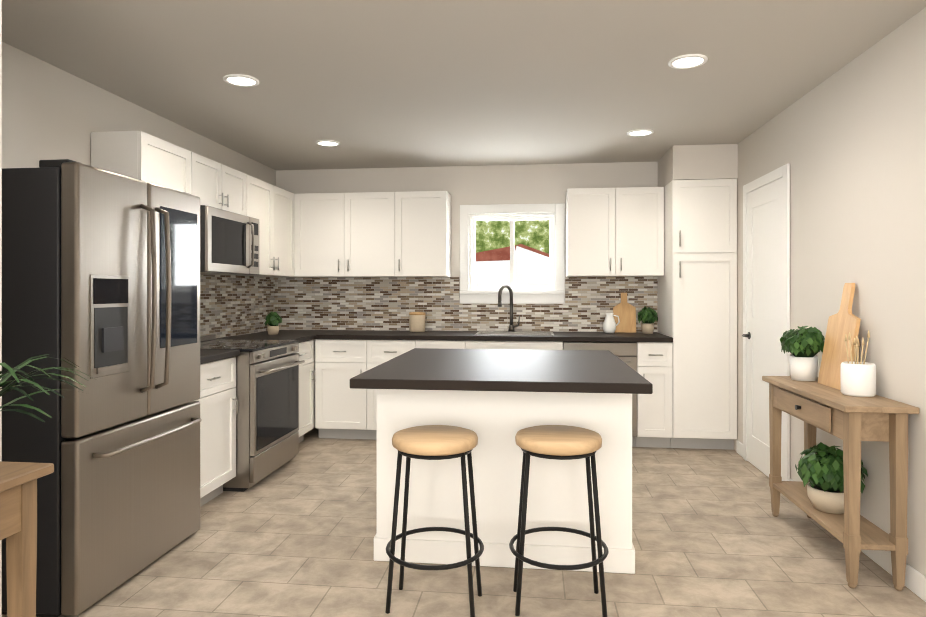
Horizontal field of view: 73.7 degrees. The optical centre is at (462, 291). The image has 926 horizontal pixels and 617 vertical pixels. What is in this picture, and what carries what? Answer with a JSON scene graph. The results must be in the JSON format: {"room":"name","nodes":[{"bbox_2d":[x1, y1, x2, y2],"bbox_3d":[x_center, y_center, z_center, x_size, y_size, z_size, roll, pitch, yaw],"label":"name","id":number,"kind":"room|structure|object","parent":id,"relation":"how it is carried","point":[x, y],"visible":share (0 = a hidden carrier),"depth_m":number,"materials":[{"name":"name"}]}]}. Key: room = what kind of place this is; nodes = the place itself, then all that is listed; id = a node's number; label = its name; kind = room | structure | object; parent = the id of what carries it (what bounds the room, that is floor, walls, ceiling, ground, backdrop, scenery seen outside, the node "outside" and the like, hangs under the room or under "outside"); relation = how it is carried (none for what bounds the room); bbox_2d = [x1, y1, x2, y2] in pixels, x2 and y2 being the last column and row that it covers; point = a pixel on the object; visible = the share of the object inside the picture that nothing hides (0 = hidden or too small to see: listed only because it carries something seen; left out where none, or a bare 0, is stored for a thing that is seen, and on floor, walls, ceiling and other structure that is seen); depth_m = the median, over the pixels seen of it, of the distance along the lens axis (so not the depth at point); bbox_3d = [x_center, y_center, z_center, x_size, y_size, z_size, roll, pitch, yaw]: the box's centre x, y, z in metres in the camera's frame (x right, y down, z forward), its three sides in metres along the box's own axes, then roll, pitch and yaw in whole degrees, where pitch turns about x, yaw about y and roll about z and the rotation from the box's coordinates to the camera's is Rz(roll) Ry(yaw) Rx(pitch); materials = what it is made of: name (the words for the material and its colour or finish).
{"room":"kitchen","nodes":[
{"label":"kitchen","id":0,"kind":"room"},
{"bbox_2d":[0,0,1,616],"bbox_3d":[-2.132,0.049,0.293,0.960,2.480,3.450,0,0,7],"label":"wall","id":1,"kind":"structure","parent":0,"point":[1,274],"depth_m":1.95,"materials":[{"name":"paint"}]},
{"bbox_2d":[2,42,275,185],"bbox_3d":[-2.116,0.050,4.116,0.120,2.480,4.150,0,0,7],"label":"wall","id":2,"kind":"structure","parent":0,"point":[50,112],"depth_m":3.33,"materials":[{"name":"paint"}]},
{"bbox_2d":[91,131,194,194],"bbox_3d":[-1.939,-0.525,3.757,0.306,0.770,0.517,0,0,7],"label":"upper cabinet","id":3,"kind":"object","parent":2,"relation":"attached to","point":[139,155],"depth_m":3.52,"materials":[{"name":"white wood"}]},
{"bbox_2d":[195,153,246,215],"bbox_3d":[-1.865,-0.738,4.399,0.306,0.344,0.770,0,0,7],"label":"upper cabinet","id":4,"kind":"object","parent":2,"relation":"attached to","point":[217,185],"depth_m":4.35,"materials":[{"name":"white wood"}]},
{"bbox_2d":[200,205,258,274],"bbox_3d":[-1.781,-0.344,4.389,0.454,0.433,0.764,0,0,7],"label":"microwave","id":5,"kind":"object","parent":4,"relation":"attached to","point":[229,242],"visible":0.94,"depth_m":4.26,"materials":[{"name":"silver metal"}]},
{"bbox_2d":[240,175,298,277],"bbox_3d":[-1.735,-0.525,5.261,0.368,0.770,0.967,0,0,7],"label":"upper cabinet","id":6,"kind":"object","parent":2,"relation":"attached to","point":[276,209],"depth_m":5.30,"materials":[{"name":"white wood"}]},
{"bbox_2d":[2,427,925,616],"bbox_3d":[-0.204,1.320,2.099,4.740,0.060,7.880,0,0,7],"label":"floor","id":7,"kind":"structure","parent":0,"point":[712,536],"depth_m":2.91,"materials":[{"name":"tile"}]},
{"bbox_2d":[0,461,53,616],"bbox_3d":[-1.363,0.889,1.312,0.296,0.800,0.950,0,0,7],"label":"console table","id":8,"kind":"object","parent":7,"relation":"on","point":[18,506],"visible":1,"depth_m":1.70,"materials":[{"name":"brown wood"}]},
{"bbox_2d":[0,354,96,421],"bbox_3d":[-1.246,0.333,1.622,0.491,0.309,0.592,0,0,7],"label":"potted plant","id":9,"kind":"object","parent":8,"relation":"on","point":[3,381],"visible":1,"depth_m":1.63,"materials":[{"name":"green plant"}]},
{"bbox_2d":[2,159,201,616],"bbox_3d":[-1.770,0.384,2.897,0.785,1.812,0.907,0,0,7],"label":"fridge","id":10,"kind":"object","parent":7,"relation":"on","point":[101,276],"visible":1,"depth_m":2.54,"materials":[{"name":"silver metal"}]},
{"bbox_2d":[195,355,238,506],"bbox_3d":[-1.794,0.850,3.682,0.611,0.880,0.632,0,0,7],"label":"base cabinet","id":11,"kind":"object","parent":7,"relation":"on","point":[218,400],"depth_m":3.75,"materials":[{"name":"white wood"}]},
{"bbox_2d":[200,349,238,362],"bbox_3d":[-1.782,0.390,3.680,0.636,0.040,0.632,0,0,7],"label":"countertop","id":12,"kind":"structure","parent":11,"relation":"on","point":[206,355],"depth_m":3.76,"materials":[{"name":"black stone"}]},
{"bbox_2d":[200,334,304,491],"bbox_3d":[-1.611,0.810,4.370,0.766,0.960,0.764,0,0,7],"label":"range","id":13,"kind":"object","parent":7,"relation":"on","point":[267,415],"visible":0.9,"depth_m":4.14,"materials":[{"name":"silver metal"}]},
{"bbox_2d":[239,339,318,442],"bbox_3d":[-1.597,0.850,5.086,0.682,0.880,0.652,0,0,7],"label":"base cabinet","id":14,"kind":"object","parent":7,"relation":"on","point":[308,352],"depth_m":5.26,"materials":[{"name":"white wood"}]},
{"bbox_2d":[319,339,374,439],"bbox_3d":[-1.009,0.850,5.604,0.551,0.880,0.691,0,0,7],"label":"base cabinet","id":15,"kind":"object","parent":7,"relation":"on","point":[345,412],"depth_m":5.34,"materials":[{"name":"white wood"}]},
{"bbox_2d":[223,331,322,342],"bbox_3d":[-1.586,0.390,5.387,0.636,0.040,1.253,0,0,7],"label":"countertop","id":16,"kind":"structure","parent":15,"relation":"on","point":[255,335],"depth_m":5.21,"materials":[{"name":"black stone"}]},
{"bbox_2d":[264,312,281,334],"bbox_3d":[-1.644,0.268,5.346,0.146,0.199,0.151,0,0,7],"label":"potted plant","id":17,"kind":"object","parent":16,"relation":"on","point":[273,320],"visible":1,"depth_m":5.31,"materials":[{"name":"plant"}]},
{"bbox_2d":[315,331,672,342],"bbox_3d":[0.251,0.390,5.482,2.992,0.040,0.646,0,0,7],"label":"countertop","id":18,"kind":"structure","parent":15,"relation":"on","point":[463,336],"depth_m":5.23,"materials":[{"name":"black stone"}]},
{"bbox_2d":[409,312,425,331],"bbox_3d":[-0.422,0.277,5.718,0.154,0.182,0.152,0,0,7],"label":"canister","id":19,"kind":"object","parent":18,"relation":"on","point":[416,321],"visible":1,"depth_m":5.66,"materials":[{"name":"beige ceramic"}]},
{"bbox_2d":[499,284,518,330],"bbox_3d":[0.421,0.150,5.646,0.198,0.441,0.200,0,0,7],"label":"faucet","id":20,"kind":"object","parent":18,"relation":"on","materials":[{"name":"black metal"}]},
{"bbox_2d":[603,313,619,332],"bbox_3d":[1.319,0.278,5.488,0.149,0.180,0.114,0,0,7],"label":"jug","id":21,"kind":"object","parent":18,"relation":"on","point":[609,324],"visible":0.96,"depth_m":5.45,"materials":[{"name":"white ceramic"}]},
{"bbox_2d":[613,293,635,332],"bbox_3d":[1.468,0.188,5.618,0.200,0.360,0.076,0,0,7],"label":"cutting board","id":22,"kind":"object","parent":18,"relation":"on","point":[624,311],"visible":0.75,"depth_m":5.60,"materials":[{"name":"brown wood"}]},
{"bbox_2d":[638,306,657,333],"bbox_3d":[1.633,0.245,5.450,0.182,0.245,0.182,0,0,7],"label":"potted plant","id":23,"kind":"object","parent":18,"relation":"on","point":[648,316],"visible":1,"depth_m":5.41,"materials":[{"name":"plant"}]},
{"bbox_2d":[375,339,474,439],"bbox_3d":[-0.368,0.850,5.565,0.976,0.880,0.623,0,0,7],"label":"base cabinet","id":24,"kind":"object","parent":7,"relation":"on","point":[386,350],"depth_m":5.28,"materials":[{"name":"white wood"}]},
{"bbox_2d":[385,425,483,616],"bbox_3d":[-0.115,0.936,2.552,0.407,0.710,0.407,0,0,7],"label":"stool","id":25,"kind":"object","parent":7,"relation":"on","point":[433,442],"visible":1,"depth_m":2.48,"materials":[{"name":"brown wood"}]},
{"bbox_2d":[370,388,634,573],"bbox_3d":[0.239,0.850,3.411,1.224,0.880,1.052,0,0,7],"label":"kitchen island","id":26,"kind":"object","parent":7,"relation":"on","point":[495,400],"depth_m":2.90,"materials":[{"name":"white wood"}]},
{"bbox_2d":[350,348,652,395],"bbox_3d":[0.221,0.389,3.251,1.250,0.042,1.424,0,0,7],"label":"island countertop","id":27,"kind":"structure","parent":26,"relation":"on","point":[602,372],"depth_m":2.84,"materials":[{"name":"black stone"}]},
{"bbox_2d":[475,343,562,349],"bbox_3d":[0.431,0.850,5.473,0.871,0.880,0.623,0,0,7],"label":"base cabinet","id":28,"kind":"object","parent":7,"relation":"on","point":[534,346],"depth_m":5.16,"materials":[{"name":"white wood"}]},
{"bbox_2d":[509,425,608,616],"bbox_3d":[0.394,0.936,2.554,0.407,0.710,0.407,0,0,7],"label":"stool","id":29,"kind":"object","parent":7,"relation":"on","point":[561,442],"visible":1,"depth_m":2.47,"materials":[{"name":"brown wood"}]},
{"bbox_2d":[563,343,646,446],"bbox_3d":[1.163,0.850,5.389,0.727,0.880,0.623,0,0,7],"label":"base cabinet","id":30,"kind":"object","parent":7,"relation":"on","point":[634,355],"depth_m":5.05,"materials":[{"name":"white wood"}]},
{"bbox_2d":[647,343,671,447],"bbox_3d":[1.600,0.850,5.339,0.278,0.880,0.623,0,0,7],"label":"base cabinet","id":31,"kind":"object","parent":7,"relation":"on","point":[659,355],"depth_m":5.04,"materials":[{"name":"white wood"}]},
{"bbox_2d":[658,179,736,449],"bbox_3d":[1.989,0.190,5.279,0.501,2.200,0.654,0,0,7],"label":"pantry cabinet","id":32,"kind":"object","parent":7,"relation":"on","point":[697,302],"visible":1,"depth_m":5.00,"materials":[{"name":"white wood"}]},
{"bbox_2d":[762,376,919,590],"bbox_3d":[1.836,0.890,3.108,0.305,0.800,0.970,0,0,7],"label":"console table","id":33,"kind":"object","parent":7,"relation":"on","point":[852,422],"visible":0.85,"depth_m":2.71,"materials":[{"name":"brown wood"}]},
{"bbox_2d":[780,326,824,380],"bbox_3d":[1.891,0.338,3.433,0.240,0.299,0.235,0,0,7],"label":"potted plant","id":34,"kind":"object","parent":33,"relation":"on","point":[803,346],"visible":0.98,"depth_m":3.37,"materials":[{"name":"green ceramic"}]},
{"bbox_2d":[795,442,867,513],"bbox_3d":[1.837,0.925,3.094,0.324,0.325,0.306,0,0,7],"label":"potted plant","id":35,"kind":"object","parent":33,"relation":"on","point":[821,470],"visible":0.79,"depth_m":3.02,"materials":[{"name":"plant"}]},
{"bbox_2d":[818,283,860,389],"bbox_3d":[1.935,0.221,3.158,0.103,0.533,0.290,0,0,7],"label":"cutting board","id":36,"kind":"object","parent":33,"relation":"on","point":[843,321],"visible":0.92,"depth_m":3.15,"materials":[{"name":"brown wood"}]},
{"bbox_2d":[841,330,875,396],"bbox_3d":[1.875,0.335,2.929,0.144,0.306,0.147,0,0,7],"label":"jar","id":37,"kind":"object","parent":33,"relation":"on","point":[858,378],"visible":1,"depth_m":2.88,"materials":[{"name":"white ceramic"}]},
{"bbox_2d":[2,0,925,169],"bbox_3d":[-0.204,-1.220,2.100,4.740,0.060,7.880,0,0,7],"label":"ceiling","id":38,"kind":"structure","parent":0,"point":[397,83],"depth_m":3.27,"materials":[{"name":"paint"}]},
{"bbox_2d":[223,74,258,86],"bbox_3d":[-1.244,-1.184,3.467,0.192,0.010,0.192,0,0,7],"label":"recessed light","id":39,"kind":"object","parent":38,"relation":"in","point":[241,80],"visible":1,"depth_m":3.46,"materials":[{"name":"white plastic"}]},
{"bbox_2d":[316,140,339,145],"bbox_3d":[-1.077,-1.184,4.928,0.192,0.010,0.192,0,0,7],"label":"recessed light","id":40,"kind":"object","parent":38,"relation":"in","point":[327,143],"visible":0.98,"depth_m":4.92,"materials":[{"name":"white plastic"}]},
{"bbox_2d":[627,129,653,135],"bbox_3d":[1.322,-1.184,4.602,0.192,0.010,0.192,0,0,7],"label":"recessed light","id":41,"kind":"object","parent":38,"relation":"in","point":[641,132],"visible":0.98,"depth_m":4.59,"materials":[{"name":"white plastic"}]},
{"bbox_2d":[668,54,707,68],"bbox_3d":[1.159,-1.184,3.182,0.192,0.010,0.192,0,0,7],"label":"recessed light","id":42,"kind":"object","parent":38,"relation":"in","point":[687,61],"visible":1,"depth_m":3.18,"materials":[{"name":"white plastic"}]},
{"bbox_2d":[276,162,657,332],"bbox_3d":[0.230,0.050,5.875,4.140,2.480,0.120,0,0,7],"label":"wall","id":43,"kind":"structure","parent":0,"point":[512,184],"depth_m":5.82,"materials":[{"name":"paint"}]},
{"bbox_2d":[299,192,402,276],"bbox_3d":[-1.055,-0.525,5.779,1.029,0.770,0.356,0,0,7],"label":"upper cabinet","id":44,"kind":"object","parent":43,"relation":"attached to","point":[360,234],"depth_m":5.65,"materials":[{"name":"white wood"}]},
{"bbox_2d":[403,191,450,276],"bbox_3d":[-0.396,-0.525,5.728,0.535,0.770,0.306,0,0,7],"label":"upper cabinet","id":45,"kind":"object","parent":43,"relation":"attached to","point":[426,214],"depth_m":5.58,"materials":[{"name":"white wood"}]},
{"bbox_2d":[460,203,564,303],"bbox_3d":[0.462,-0.355,5.823,0.978,0.930,0.170,0,0,7],"label":"kitchen window","id":46,"kind":"structure","parent":43,"relation":"in","point":[471,292],"depth_m":5.80,"materials":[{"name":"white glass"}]},
{"bbox_2d":[566,187,663,276],"bbox_3d":[1.346,-0.525,5.528,0.826,0.770,0.306,0,0,7],"label":"upper cabinet","id":47,"kind":"object","parent":43,"relation":"attached to","point":[614,232],"depth_m":5.38,"materials":[{"name":"white wood"}]},
{"bbox_2d":[658,144,737,186],"bbox_3d":[1.992,-1.050,5.297,0.504,0.277,0.624,0,0,7],"label":"soffit","id":48,"kind":"structure","parent":0,"point":[696,162],"depth_m":4.99,"materials":[{"name":"paint"}]},
{"bbox_2d":[734,7,925,576],"bbox_3d":[1.919,0.050,1.916,0.120,2.480,7.600,0,0,7],"label":"wall","id":49,"kind":"structure","parent":0,"point":[847,142],"depth_m":3.01,"materials":[{"name":"paint"}]},
{"bbox_2d":[742,163,789,480],"bbox_3d":[2.103,0.235,4.361,0.064,2.110,0.840,0,0,7],"label":"door","id":50,"kind":"structure","parent":49,"relation":"in","point":[766,261],"depth_m":4.36,"materials":[{"name":"white wood"}]},
{"bbox_2d":[736,440,925,601],"bbox_3d":[1.810,1.240,1.556,0.013,0.100,6.840,0,0,7],"label":"baseboard","id":51,"kind":"structure","parent":49,"relation":"attached to","point":[915,581],"depth_m":2.70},
{"label":"outside","id":52,"kind":"structure","parent":0,"visible":0},
{"bbox_3d":[2.552,1.903,22.870,28.000,0.020,33.820,0,0,7],"label":"ground","id":53,"kind":"structure","parent":52,"visible":0},
{"bbox_2d":[476,244,548,284],"bbox_3d":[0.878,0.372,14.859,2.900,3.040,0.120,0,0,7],"label":"house","id":54,"kind":"structure","parent":53,"relation":"on","point":[534,265],"depth_m":14.86,"materials":[{"name":"white paint"}]},
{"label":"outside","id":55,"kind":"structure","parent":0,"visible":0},
{"bbox_2d":[476,220,548,253],"bbox_3d":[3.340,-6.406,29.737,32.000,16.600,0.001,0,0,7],"label":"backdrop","id":56,"kind":"structure","parent":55,"point":[492,235],"depth_m":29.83,"materials":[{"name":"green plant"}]}
]}

